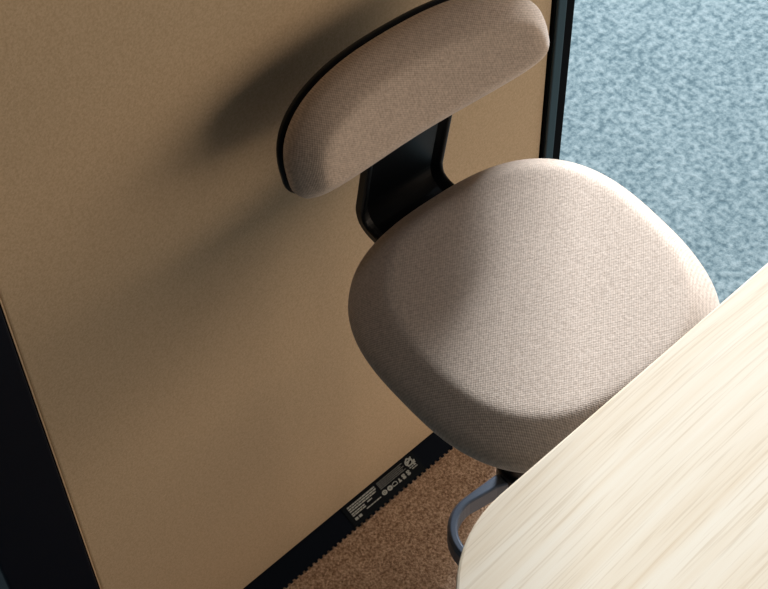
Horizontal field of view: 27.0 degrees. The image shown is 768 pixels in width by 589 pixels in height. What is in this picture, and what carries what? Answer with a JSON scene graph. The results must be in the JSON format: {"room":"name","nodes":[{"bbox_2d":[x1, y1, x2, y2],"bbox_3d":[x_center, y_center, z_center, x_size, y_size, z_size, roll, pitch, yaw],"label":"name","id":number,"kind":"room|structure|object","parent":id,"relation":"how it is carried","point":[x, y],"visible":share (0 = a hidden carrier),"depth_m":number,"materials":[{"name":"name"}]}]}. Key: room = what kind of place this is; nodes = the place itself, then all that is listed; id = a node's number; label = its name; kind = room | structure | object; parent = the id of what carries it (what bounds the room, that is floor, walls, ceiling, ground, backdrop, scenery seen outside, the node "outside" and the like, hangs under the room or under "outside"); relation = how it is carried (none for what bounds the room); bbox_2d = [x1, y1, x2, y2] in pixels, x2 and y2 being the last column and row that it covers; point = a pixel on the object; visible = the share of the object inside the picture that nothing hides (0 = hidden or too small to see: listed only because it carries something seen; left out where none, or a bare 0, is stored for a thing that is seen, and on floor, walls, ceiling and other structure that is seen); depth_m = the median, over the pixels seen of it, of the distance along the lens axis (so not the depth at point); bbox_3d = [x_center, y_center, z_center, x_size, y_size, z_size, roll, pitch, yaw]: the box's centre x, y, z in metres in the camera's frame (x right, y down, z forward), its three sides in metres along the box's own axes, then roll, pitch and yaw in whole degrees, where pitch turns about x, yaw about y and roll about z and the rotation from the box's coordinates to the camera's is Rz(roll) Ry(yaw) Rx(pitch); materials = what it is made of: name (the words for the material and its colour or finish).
{"room":"office","nodes":[
{"label":"office","id":0,"kind":"room"},
{"bbox_2d":[0,0,551,588],"bbox_3d":[-0.113,-0.285,1.938,0.914,2.124,0.046,-37,60,-24],"label":"wall","id":1,"kind":"structure","parent":0,"point":[206,397],"depth_m":2.02,"materials":[{"name":"beige paint"}]},
{"bbox_2d":[0,303,99,588],"bbox_3d":[-0.487,-0.004,1.717,0.121,2.200,0.062,-37,60,-24],"label":"trim","id":2,"kind":"structure","parent":1,"relation":"attached to","point":[42,546],"depth_m":2.05,"materials":[{"name":"black"}]},
{"bbox_2d":[243,432,452,588],"bbox_3d":[-0.072,0.381,2.776,0.915,0.021,0.070,-37,60,-24],"label":"baseboard","id":3,"kind":"structure","parent":1,"relation":"attached to","point":[393,480],"depth_m":2.77,"materials":[{"name":"black plastic"}]},
{"bbox_2d":[539,0,574,159],"bbox_3d":[0.237,-0.559,2.123,0.046,2.200,0.058,-37,60,-24],"label":"trim","id":4,"kind":"structure","parent":1,"relation":"attached to","point":[562,11],"depth_m":2.39,"materials":[{"name":"black metal"}]},
{"bbox_2d":[283,0,767,588],"bbox_3d":[-0.232,-0.466,3.477,11.000,0.056,12.000,-37,60,-24],"label":"floor","id":5,"kind":"structure","parent":0,"point":[666,100],"depth_m":3.30,"materials":[{"name":"blue carpet"}]},
{"bbox_2d":[276,0,719,564],"bbox_3d":[0.167,0.174,2.219,0.427,1.147,0.501,-33,59,-22],"label":"office chair","id":6,"kind":"object","parent":5,"relation":"on","point":[504,305],"visible":0.93,"depth_m":1.90,"materials":[{"name":"beige fabric"},{"name":"black plastic"},{"name":"metal"}]},
{"bbox_2d":[283,0,549,198],"bbox_3d":[0.036,-0.244,1.907,0.392,0.137,0.099,-33,59,-22],"label":"backrest cushion","id":7,"kind":"object","parent":6,"relation":"on","point":[435,59],"depth_m":1.87,"materials":[{"name":"beige fabric"}]},
{"bbox_2d":[348,158,719,472],"bbox_3d":[0.187,0.011,1.952,0.427,0.093,0.410,-33,59,-22],"label":"seat cushion","id":8,"kind":"object","parent":6,"relation":"on","point":[511,305],"depth_m":1.91,"materials":[{"name":"beige fabric"}]},
{"bbox_2d":[456,263,767,588],"bbox_3d":[0.598,0.451,1.998,1.108,1.144,0.517,-37,60,-24],"label":"table","id":9,"kind":"object","parent":5,"relation":"on","point":[665,485],"visible":1,"depth_m":1.49,"materials":[{"name":"beige wood"}]}
]}

